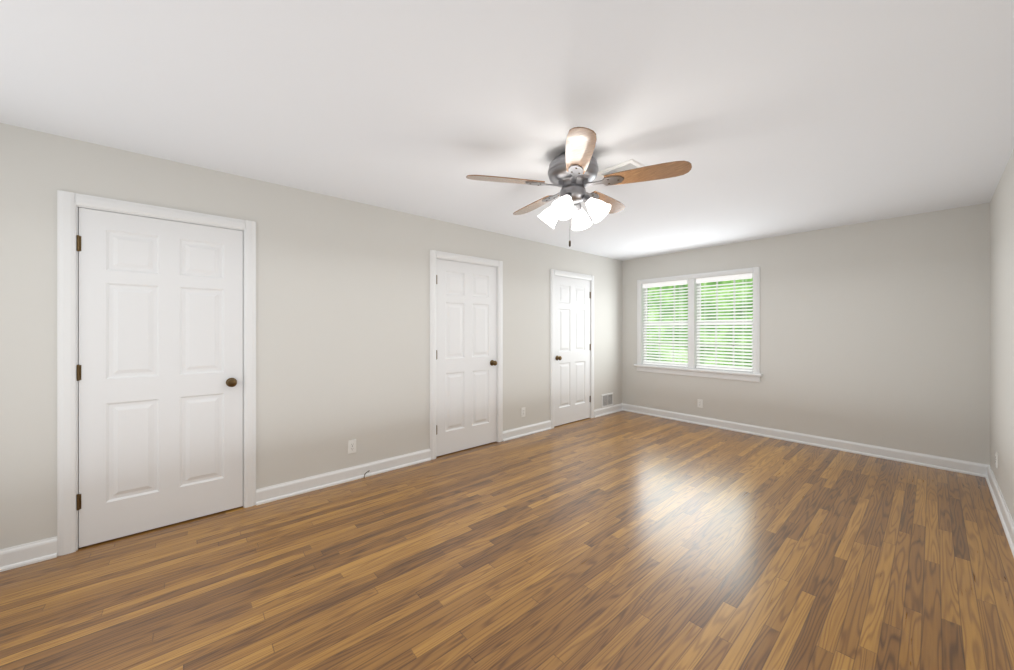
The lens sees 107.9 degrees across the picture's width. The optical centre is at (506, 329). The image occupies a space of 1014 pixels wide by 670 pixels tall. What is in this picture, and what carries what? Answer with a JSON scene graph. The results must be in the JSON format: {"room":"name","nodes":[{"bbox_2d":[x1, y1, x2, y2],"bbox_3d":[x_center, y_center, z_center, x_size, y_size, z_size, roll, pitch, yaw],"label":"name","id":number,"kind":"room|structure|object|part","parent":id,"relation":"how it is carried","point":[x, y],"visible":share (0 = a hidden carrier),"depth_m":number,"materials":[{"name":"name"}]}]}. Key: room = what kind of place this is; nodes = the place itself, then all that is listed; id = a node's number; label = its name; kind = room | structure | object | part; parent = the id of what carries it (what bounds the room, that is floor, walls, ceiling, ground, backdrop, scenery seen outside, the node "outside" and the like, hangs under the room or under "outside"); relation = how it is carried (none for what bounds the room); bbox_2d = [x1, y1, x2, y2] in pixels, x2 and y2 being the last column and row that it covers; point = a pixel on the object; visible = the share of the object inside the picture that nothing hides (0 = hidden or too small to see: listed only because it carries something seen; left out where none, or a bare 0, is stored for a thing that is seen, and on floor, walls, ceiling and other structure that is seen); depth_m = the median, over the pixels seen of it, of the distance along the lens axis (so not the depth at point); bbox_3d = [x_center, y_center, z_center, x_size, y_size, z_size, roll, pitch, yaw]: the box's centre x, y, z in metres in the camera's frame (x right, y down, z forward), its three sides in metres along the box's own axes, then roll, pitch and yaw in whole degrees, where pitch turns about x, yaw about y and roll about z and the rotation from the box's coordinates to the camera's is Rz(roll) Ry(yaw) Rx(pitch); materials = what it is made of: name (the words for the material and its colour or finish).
{"room":"empty bedroom","nodes":[
{"label":"empty bedroom","id":0,"kind":"room"},
{"bbox_2d":[0,123,621,549],"bbox_3d":[-0.854,0.090,4.162,6.900,2.440,0.750,0,0,-41],"label":"wall","id":1,"kind":"structure","parent":0,"point":[342,321],"depth_m":2.99,"materials":[{"name":"white paint"}]},
{"bbox_2d":[0,536,56,571],"bbox_3d":[-2.848,1.254,1.921,0.651,0.112,0.026,0,0,-41],"label":"baseboard","id":2,"kind":"structure","parent":1,"relation":"attached to","point":[27,554],"depth_m":2.06,"materials":[{"name":"white wood"}]},
{"bbox_2d":[57,190,255,555],"bbox_3d":[-2.292,0.251,2.508,0.958,2.119,0.168,0,0,-41],"label":"door frame","id":3,"kind":"structure","parent":1,"relation":"attached to","point":[67,202],"depth_m":2.18,"materials":[{"name":"white wood"}]},
{"bbox_2d":[77,208,242,547],"bbox_3d":[-2.246,0.285,2.445,0.814,2.030,0.104,0,0,-41],"label":"door","id":4,"kind":"structure","parent":1,"relation":"in","point":[161,380],"depth_m":2.42,"materials":[{"name":"white wood"}]},
{"bbox_3d":[-2.553,0.255,2.196,0.024,1.639,0.012,0,0,-41],"label":"door hinge","id":5,"kind":"part","parent":4,"relation":"part of","materials":[{"name":"metal"}]},
{"bbox_3d":[-1.979,0.380,2.654,0.066,0.066,0.069,0,0,-41],"label":"knob","id":6,"kind":"part","parent":4,"relation":"part of","materials":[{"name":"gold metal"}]},
{"bbox_2d":[256,449,430,505],"bbox_3d":[-1.325,1.254,3.240,1.462,0.112,0.026,0,0,-41],"label":"baseboard","id":7,"kind":"structure","parent":1,"relation":"attached to","point":[292,488],"depth_m":3.13,"materials":[{"name":"white wood"}]},
{"bbox_2d":[348,439,355,453],"bbox_3d":[-1.353,1.020,3.227,0.070,0.114,0.009,0,0,-41],"label":"electrical outlet","id":8,"kind":"object","parent":1,"relation":"attached to","point":[351,446],"visible":1,"depth_m":3.22,"materials":[{"name":"white plastic"}]},
{"bbox_2d":[430,250,502,459],"bbox_3d":[-0.462,0.251,4.092,0.958,2.119,0.168,0,0,-41],"label":"door frame","id":9,"kind":"structure","parent":1,"relation":"attached to","point":[434,254],"depth_m":3.91,"materials":[{"name":"white wood"}]},
{"bbox_2d":[436,259,496,456],"bbox_3d":[-0.412,0.285,4.034,0.800,2.030,0.104,0,0,-41],"label":"door","id":10,"kind":"structure","parent":1,"relation":"in","point":[466,360],"depth_m":4.02,"materials":[{"name":"white wood"}]},
{"bbox_3d":[-0.149,0.380,4.238,0.066,0.066,0.069,0,0,-41],"label":"knob","id":11,"kind":"part","parent":10,"relation":"part of","materials":[{"name":"gold metal"}]},
{"bbox_2d":[521,407,524,416],"bbox_3d":[0.204,1.020,4.576,0.070,0.114,0.009,0,0,-41],"label":"electrical outlet","id":12,"kind":"object","parent":1,"relation":"attached to","point":[523,412],"visible":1,"depth_m":4.57,"materials":[{"name":"white plastic"}]},
{"bbox_2d":[503,420,551,440],"bbox_3d":[0.266,1.254,4.619,0.832,0.112,0.026,0,0,-41],"label":"baseboard","id":13,"kind":"structure","parent":1,"relation":"attached to","point":[510,434],"depth_m":4.60,"materials":[{"name":"white wood"}]},
{"bbox_2d":[550,269,593,427],"bbox_3d":[0.891,0.251,5.264,0.958,2.119,0.168,0,0,-41],"label":"door frame","id":14,"kind":"structure","parent":1,"relation":"attached to","point":[553,272],"depth_m":5.08,"materials":[{"name":"white wood"}]},
{"bbox_2d":[554,276,589,425],"bbox_3d":[0.941,0.285,5.206,0.800,2.030,0.104,0,0,-41],"label":"door","id":15,"kind":"structure","parent":1,"relation":"in","point":[571,349],"depth_m":5.20,"materials":[{"name":"white wood"}]},
{"bbox_3d":[0.702,0.380,4.976,0.066,0.066,0.069,0,0,-41],"label":"knob","id":16,"kind":"part","parent":15,"relation":"part of","materials":[{"name":"gold metal"}]},
{"bbox_2d":[601,393,612,407],"bbox_3d":[1.568,1.095,5.758,0.310,0.200,0.010,0,0,-41],"label":"air vent","id":17,"kind":"object","parent":1,"relation":"in","point":[606,399],"visible":1,"depth_m":5.75,"materials":[{"name":"white metal"}]},
{"bbox_2d":[594,403,622,417],"bbox_3d":[1.600,1.254,5.774,0.781,0.112,0.026,0,0,-41],"label":"baseboard","id":18,"kind":"structure","parent":1,"relation":"attached to","point":[599,412],"depth_m":5.76,"materials":[{"name":"white wood"}]},
{"bbox_2d":[0,411,1013,669],"bbox_3d":[0.387,1.370,2.730,6.900,0.120,4.580,0,0,-41],"label":"floor","id":19,"kind":"structure","parent":0,"point":[624,541],"depth_m":1.99,"materials":[{"name":"brown wood"}]},
{"bbox_2d":[0,0,1013,260],"bbox_3d":[0.387,-1.190,2.730,6.900,0.120,4.580,0,0,-41],"label":"ceiling","id":20,"kind":"structure","parent":0,"point":[768,118],"depth_m":1.81,"materials":[{"name":"white paint"}]},
{"bbox_2d":[466,127,691,246],"bbox_3d":[0.439,-0.833,2.436,1.300,0.595,1.314,0,0,-41],"label":"ceiling fan","id":21,"kind":"object","parent":20,"relation":"hanging from","point":[573,171],"visible":1,"depth_m":2.29,"materials":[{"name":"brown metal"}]},
{"bbox_2d":[597,159,644,177],"bbox_3d":[0.808,-1.125,2.618,0.210,0.010,0.300,0,0,-41],"label":"ceiling vent","id":22,"kind":"object","parent":20,"relation":"in","point":[629,164],"visible":0.56,"depth_m":2.55,"materials":[{"name":"white metal"}]},
{"bbox_2d":[622,203,989,464],"bbox_3d":[3.141,0.090,4.705,0.150,2.440,3.960,0,0,-41],"label":"wall","id":23,"kind":"structure","parent":0,"point":[876,333],"depth_m":3.89,"materials":[{"name":"white paint"}]},
{"bbox_2d":[637,267,759,372],"bbox_3d":[2.652,-0.113,5.254,0.170,1.346,1.650,0,0,-41],"label":"window","id":24,"kind":"structure","parent":23,"relation":"in","point":[691,278],"depth_m":5.19,"materials":[{"name":"white"}]},
{"bbox_2d":[643,280,687,366],"bbox_3d":[2.365,-0.095,5.534,0.067,1.246,0.681,0,0,-41],"label":"window blind","id":25,"kind":"object","parent":24,"relation":"attached to","point":[669,283],"visible":0.85,"depth_m":5.51,"materials":[{"name":"white plastic"}]},
{"bbox_3d":[2.682,-0.090,5.280,0.064,1.260,1.518,0,0,-41],"label":"window sash","id":26,"kind":"part","parent":24,"relation":"part of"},
{"bbox_2d":[696,273,752,371],"bbox_3d":[2.888,-0.095,4.930,0.067,1.246,0.681,0,0,-41],"label":"window blind","id":27,"kind":"object","parent":24,"relation":"attached to","point":[726,278],"visible":0.94,"depth_m":4.91,"materials":[{"name":"white plastic"}]},
{"bbox_2d":[634,364,762,381],"bbox_3d":[2.587,0.596,5.197,0.084,0.112,1.708,0,0,-41],"label":"window sill","id":28,"kind":"structure","parent":23,"relation":"attached to","point":[731,375],"depth_m":5.07,"materials":[{"name":"white wood"}]},
{"bbox_2d":[698,399,702,407],"bbox_3d":[2.678,1.020,5.118,0.009,0.114,0.070,0,0,-41],"label":"electrical outlet","id":29,"kind":"object","parent":23,"relation":"attached to","point":[700,403],"visible":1,"depth_m":5.11,"materials":[{"name":"white plastic"}]},
{"bbox_2d":[622,403,988,476],"bbox_3d":[3.075,1.254,4.648,0.026,0.112,3.660,0,0,-41],"label":"baseboard","id":30,"kind":"structure","parent":23,"relation":"attached to","point":[956,465],"depth_m":4.07,"materials":[{"name":"white wood"}]},
{"bbox_2d":[990,149,1013,520],"bbox_3d":[1.837,0.090,1.056,6.900,2.440,0.150,0,0,-41],"label":"wall","id":31,"kind":"structure","parent":0,"point":[1002,323],"depth_m":2.64,"materials":[{"name":"white paint"}]},
{"bbox_2d":[995,452,997,467],"bbox_3d":[3.841,1.020,2.897,0.070,0.114,0.009,0,0,-41],"label":"electrical outlet","id":32,"kind":"object","parent":31,"relation":"attached to","point":[996,458],"visible":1,"depth_m":2.88,"materials":[{"name":"white plastic"}]},
{"bbox_2d":[985,465,1013,556],"bbox_3d":[1.780,1.254,1.122,6.600,0.112,0.026,0,0,-41],"label":"baseboard","id":33,"kind":"structure","parent":31,"relation":"attached to","point":[1006,519],"depth_m":2.58,"materials":[{"name":"white wood"}]},
{"label":"outside","id":34,"kind":"structure","parent":0,"visible":0},
{"bbox_2d":[647,278,752,366],"bbox_3d":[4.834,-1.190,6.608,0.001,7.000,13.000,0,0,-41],"label":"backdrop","id":35,"kind":"structure","parent":34,"point":[708,283],"depth_m":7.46,"materials":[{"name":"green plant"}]}
]}

